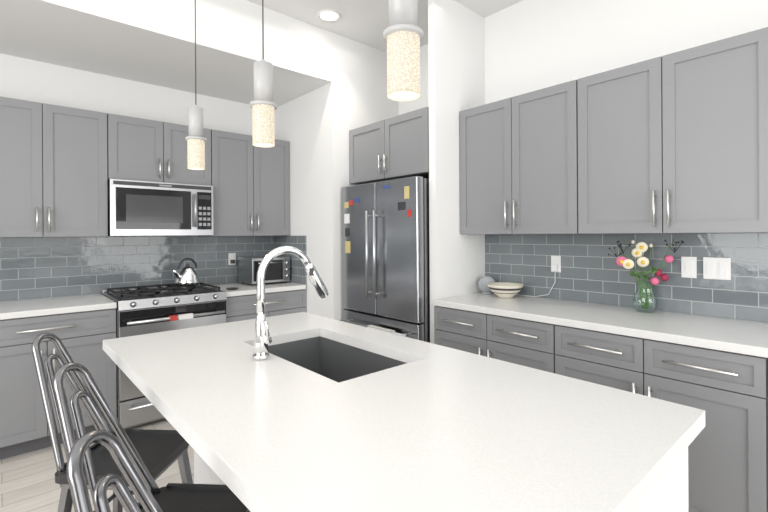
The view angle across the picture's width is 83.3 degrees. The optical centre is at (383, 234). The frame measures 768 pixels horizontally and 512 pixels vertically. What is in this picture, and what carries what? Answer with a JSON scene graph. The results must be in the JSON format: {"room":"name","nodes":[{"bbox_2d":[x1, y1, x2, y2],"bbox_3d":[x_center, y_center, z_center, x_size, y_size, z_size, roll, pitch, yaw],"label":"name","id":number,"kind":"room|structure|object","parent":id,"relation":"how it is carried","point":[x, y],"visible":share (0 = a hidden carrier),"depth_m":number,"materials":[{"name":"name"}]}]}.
{"room":"kitchen","nodes":[
{"label":"kitchen","id":0,"kind":"room"},
{"bbox_2d":[0,418,193,511],"bbox_3d":[-0.398,1.423,0.307,6.400,0.100,7.600,0,0,-42],"label":"floor","id":1,"kind":"structure","parent":0,"point":[27,483],"depth_m":2.44,"materials":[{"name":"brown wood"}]},
{"bbox_2d":[0,306,116,459],"bbox_3d":[-2.369,0.947,2.958,0.821,0.876,0.637,0,0,-42],"label":"base cabinet","id":2,"kind":"object","parent":1,"relation":"on","point":[82,327],"depth_m":2.72,"materials":[{"name":"grey wood"}]},
{"bbox_2d":[0,294,115,321],"bbox_3d":[-2.626,0.491,2.712,1.528,0.040,0.637,0,0,-42],"label":"countertop","id":3,"kind":"structure","parent":2,"relation":"on","point":[30,308],"depth_m":2.88,"materials":[{"name":"white stone"}]},
{"bbox_2d":[32,333,192,511],"bbox_3d":[-0.906,0.854,1.450,0.512,1.047,0.402,0,0,3],"label":"stool","id":4,"kind":"object","parent":1,"relation":"on","point":[160,452],"visible":0.6,"depth_m":1.43,"materials":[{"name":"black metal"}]},
{"bbox_2d":[66,430,162,511],"bbox_3d":[-0.242,0.850,0.702,0.512,1.047,0.402,0,0,3],"label":"stool","id":5,"kind":"object","parent":1,"relation":"on","point":[113,445],"visible":1,"depth_m":0.73,"materials":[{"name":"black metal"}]},
{"bbox_2d":[53,362,249,511],"bbox_3d":[-0.566,0.852,1.096,0.512,1.047,0.402,0,0,3],"label":"stool","id":6,"kind":"object","parent":1,"relation":"on","point":[176,497],"visible":0.79,"depth_m":1.16,"materials":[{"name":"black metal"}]},
{"bbox_2d":[102,282,226,428],"bbox_3d":[-1.735,0.902,3.436,0.752,0.958,0.732,0,0,-42],"label":"range","id":7,"kind":"object","parent":1,"relation":"on","point":[147,309],"visible":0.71,"depth_m":3.14,"materials":[{"name":"silver metal"}]},
{"bbox_2d":[172,258,199,285],"bbox_3d":[-1.672,0.306,3.636,0.232,0.228,0.196,0,0,-42],"label":"kettle","id":8,"kind":"object","parent":7,"relation":"on","point":[187,275],"visible":1,"depth_m":3.58,"materials":[{"name":"silver metal"}]},
{"bbox_2d":[206,282,305,322],"bbox_3d":[-1.197,0.920,3.974,0.756,0.915,0.675,0,0,-42],"label":"base cabinet","id":9,"kind":"object","parent":1,"relation":"on","point":[282,298],"visible":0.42,"depth_m":3.78,"materials":[{"name":"grey wood"}]},
{"bbox_2d":[238,256,289,285],"bbox_3d":[-1.133,0.336,4.129,0.385,0.250,0.357,0,0,-42],"label":"toaster oven","id":10,"kind":"object","parent":9,"relation":"on","point":[278,269],"visible":0.9,"depth_m":4.04,"materials":[{"name":"grey metal"}]},
{"bbox_2d":[340,176,429,342],"bbox_3d":[0.165,0.469,3.574,0.752,1.770,0.902,0,0,-42],"label":"refrigerator","id":11,"kind":"object","parent":1,"relation":"on","point":[385,261],"visible":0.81,"depth_m":3.26,"materials":[{"name":"silver metal"}]},
{"bbox_2d":[194,448,688,511],"bbox_3d":[-0.057,0.930,1.616,0.676,0.880,1.894,0,0,-42],"label":"kitchen island","id":12,"kind":"object","parent":1,"relation":"on","point":[672,495],"depth_m":1.01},
{"bbox_2d":[103,325,622,511],"bbox_3d":[-0.415,0.473,1.300,0.440,0.040,1.940,0,0,-42],"label":"island countertop","id":13,"kind":"structure","parent":12,"relation":"on","point":[282,435],"depth_m":0.94,"materials":[{"name":"white stone"}]},
{"bbox_2d":[253,246,327,359],"bbox_3d":[-0.336,0.246,1.656,0.324,0.410,0.115,0,0,-42],"label":"faucet","id":14,"kind":"object","parent":13,"relation":"on","point":[262,339],"visible":1,"depth_m":1.58,"materials":[{"name":"silver metal"}]},
{"bbox_2d":[211,312,704,511],"bbox_3d":[-0.040,0.470,1.634,0.565,0.040,1.940,0,0,-42],"label":"island countertop","id":15,"kind":"structure","parent":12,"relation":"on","point":[621,444],"depth_m":1.11,"materials":[{"name":"white stone"}]},
{"bbox_2d":[268,332,406,379],"bbox_3d":[-0.224,0.595,1.710,0.398,0.231,0.708,0,0,-42],"label":"sink","id":16,"kind":"object","parent":15,"relation":"in","point":[338,359],"depth_m":1.98,"materials":[{"name":"grey metal"}]},
{"bbox_2d":[434,308,539,369],"bbox_3d":[0.898,0.927,2.886,0.627,0.876,0.938,0,0,-42],"label":"base cabinet","id":17,"kind":"object","parent":1,"relation":"on","point":[496,337],"depth_m":2.68,"materials":[{"name":"grey wood"}]},
{"bbox_2d":[540,324,743,511],"bbox_3d":[1.463,0.924,2.250,0.627,0.876,0.998,0,0,-42],"label":"base cabinet","id":18,"kind":"object","parent":1,"relation":"on","point":[715,369],"depth_m":1.91,"materials":[{"name":"grey wood"}]},
{"bbox_2d":[432,292,767,359],"bbox_3d":[1.449,0.466,2.239,0.627,0.040,2.648,0,0,-42],"label":"countertop","id":19,"kind":"structure","parent":18,"relation":"on","point":[745,338],"depth_m":2.25,"materials":[{"name":"white stone"}]},
{"bbox_2d":[478,276,494,293],"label":"speaker","id":20,"kind":"object","parent":19,"relation":"on","point":[484,288],"depth_m":3.29},
{"bbox_2d":[487,282,523,297],"bbox_3d":[0.875,0.401,3.115,0.256,0.095,0.256,0,0,-42],"label":"bowl","id":21,"kind":"object","parent":19,"relation":"on","point":[505,289],"visible":0.98,"depth_m":3.05,"materials":[{"name":"beige ceramic"}]},
{"bbox_2d":[516,283,554,296],"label":"power cord","id":22,"kind":"object","parent":19,"relation":"on","point":[554,283],"depth_m":3.09,"materials":[{"name":"white plastic"}]},
{"bbox_2d":[608,238,683,312],"bbox_3d":[1.508,0.232,2.494,0.154,0.426,0.364,0,0,-42],"label":"flower vase","id":23,"kind":"object","parent":19,"relation":"on","point":[639,250],"visible":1,"depth_m":2.49,"materials":[{"name":"clear glass"}]},
{"bbox_2d":[744,356,767,511],"bbox_3d":[2.027,0.920,1.614,0.627,0.876,0.939,0,0,-42],"label":"base cabinet","id":24,"kind":"object","parent":1,"relation":"on","point":[755,369],"depth_m":1.74,"materials":[{"name":"grey wood"}]},
{"bbox_2d":[0,0,395,320],"bbox_3d":[-2.550,-0.164,2.645,6.060,3.100,1.260,0,0,-42],"label":"wall","id":25,"kind":"structure","parent":0,"point":[166,60],"depth_m":3.51,"materials":[{"name":"white paint"}]},
{"bbox_2d":[0,96,119,236],"bbox_3d":[-2.452,-0.445,3.087,0.881,0.920,0.348,0,0,-42],"label":"upper cabinet","id":26,"kind":"object","parent":25,"relation":"attached to","point":[60,166],"depth_m":3.01,"materials":[{"name":"grey wood"}]},
{"bbox_2d":[120,115,211,185],"bbox_3d":[-1.883,-0.663,3.593,0.758,0.490,0.348,0,0,-42],"label":"upper cabinet","id":27,"kind":"object","parent":25,"relation":"attached to","point":[150,150],"depth_m":3.43,"materials":[{"name":"grey wood"}]},
{"bbox_2d":[107,179,213,235],"bbox_3d":[-1.847,-0.205,3.555,0.752,0.422,0.446,0,0,-42],"label":"microwave","id":28,"kind":"object","parent":27,"relation":"attached to","point":[142,208],"visible":0.98,"depth_m":3.38,"materials":[{"name":"silver metal"}]},
{"bbox_2d":[228,253,235,264],"bbox_3d":[-1.458,0.231,4.159,0.070,0.115,0.030,0,0,-42],"label":"electrical outlet","id":29,"kind":"object","parent":25,"relation":"attached to","point":[231,258],"visible":1,"depth_m":4.16,"materials":[{"name":"white plastic"}]},
{"bbox_2d":[208,129,289,235],"bbox_3d":[-1.336,-0.452,4.077,0.817,0.920,0.348,0,0,-42],"label":"upper cabinet","id":30,"kind":"object","parent":25,"relation":"attached to","point":[251,184],"depth_m":3.94,"materials":[{"name":"grey wood"}]},
{"bbox_2d":[246,0,522,52],"bbox_3d":[-0.418,-1.778,0.307,6.400,0.100,7.600,0,0,-42],"label":"ceiling","id":31,"kind":"structure","parent":0,"point":[365,22],"depth_m":3.36,"materials":[{"name":"white paint"}]},
{"bbox_2d":[185,0,206,169],"bbox_3d":[-0.791,-1.001,1.810,0.120,1.447,0.120,0,0,-42],"label":"pendant light","id":32,"kind":"object","parent":31,"relation":"hanging from","point":[195,139],"visible":1,"depth_m":1.79,"materials":[{"name":"grey glass"}]},
{"bbox_2d":[250,0,276,146],"bbox_3d":[-0.380,-1.003,1.347,0.120,1.447,0.120,0,0,-42],"label":"pendant light","id":33,"kind":"object","parent":31,"relation":"hanging from","point":[263,105],"visible":1,"depth_m":1.32,"materials":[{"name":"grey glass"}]},
{"bbox_2d":[317,9,340,21],"bbox_3d":[-0.432,-1.723,3.397,0.190,0.007,0.190,0,0,-42],"label":"recessed light","id":34,"kind":"object","parent":31,"relation":"in","point":[328,15],"visible":1,"depth_m":3.39,"materials":[{"name":"white plastic"}]},
{"bbox_2d":[383,0,422,100],"bbox_3d":[0.035,-1.006,0.879,0.120,1.447,0.120,0,0,-42],"label":"pendant light","id":35,"kind":"object","parent":31,"relation":"hanging from","point":[403,35],"visible":1,"depth_m":0.85,"materials":[{"name":"grey glass"}]},
{"bbox_2d":[424,0,483,343],"bbox_3d":[0.561,-0.183,3.268,0.580,3.100,0.060,0,0,-42],"label":"wall","id":36,"kind":"structure","parent":0,"point":[454,50],"depth_m":3.17,"materials":[{"name":"white paint"}]},
{"bbox_2d":[396,0,767,322],"bbox_3d":[1.904,-0.192,2.360,0.215,3.100,7.600,0,0,-42],"label":"wall","id":37,"kind":"structure","parent":0,"point":[530,45],"depth_m":2.75,"materials":[{"name":"white paint"}]},
{"bbox_2d":[349,107,428,184],"bbox_3d":[0.216,-0.686,3.631,0.646,0.470,0.932,0,0,-42],"label":"upper cabinet","id":38,"kind":"object","parent":37,"relation":"attached to","point":[395,147],"visible":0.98,"depth_m":3.39,"materials":[{"name":"grey wood"}]},
{"bbox_2d":[459,83,562,234],"bbox_3d":[1.000,-0.466,2.984,0.333,0.920,0.939,0,0,-42],"label":"upper cabinet","id":39,"kind":"object","parent":37,"relation":"attached to","point":[511,149],"depth_m":2.88,"materials":[{"name":"grey wood"}]},
{"bbox_2d":[551,255,560,271],"bbox_3d":[1.184,0.200,2.989,0.030,0.115,0.070,0,0,-42],"label":"electrical outlet","id":40,"kind":"object","parent":37,"relation":"attached to","point":[555,263],"visible":1,"depth_m":2.98,"materials":[{"name":"white plastic"}]},
{"bbox_2d":[563,31,754,233],"bbox_3d":[1.565,-0.470,2.348,0.333,0.920,0.999,0,0,-42],"label":"upper cabinet","id":41,"kind":"object","parent":37,"relation":"attached to","point":[676,142],"depth_m":2.22,"materials":[{"name":"grey wood"}]},
{"bbox_2d":[681,257,696,277],"bbox_3d":[1.706,0.181,2.417,0.009,0.118,0.072,0,0,-42],"label":"light switch","id":42,"kind":"object","parent":37,"relation":"attached to","point":[688,264],"depth_m":2.41,"materials":[{"name":"white plastic"}]},
{"bbox_2d":[703,257,730,279],"bbox_3d":[1.789,0.180,2.323,0.009,0.118,0.120,0,0,-42],"label":"light switch","id":43,"kind":"object","parent":37,"relation":"attached to","point":[716,268],"depth_m":2.32,"materials":[{"name":"white plastic"}]},
{"bbox_2d":[755,27,767,232],"bbox_3d":[2.130,-0.473,1.712,0.333,0.920,0.938,0,0,-42],"label":"upper cabinet","id":44,"kind":"object","parent":37,"relation":"attached to","point":[761,35],"depth_m":1.95,"materials":[{"name":"grey wood"}]}
]}

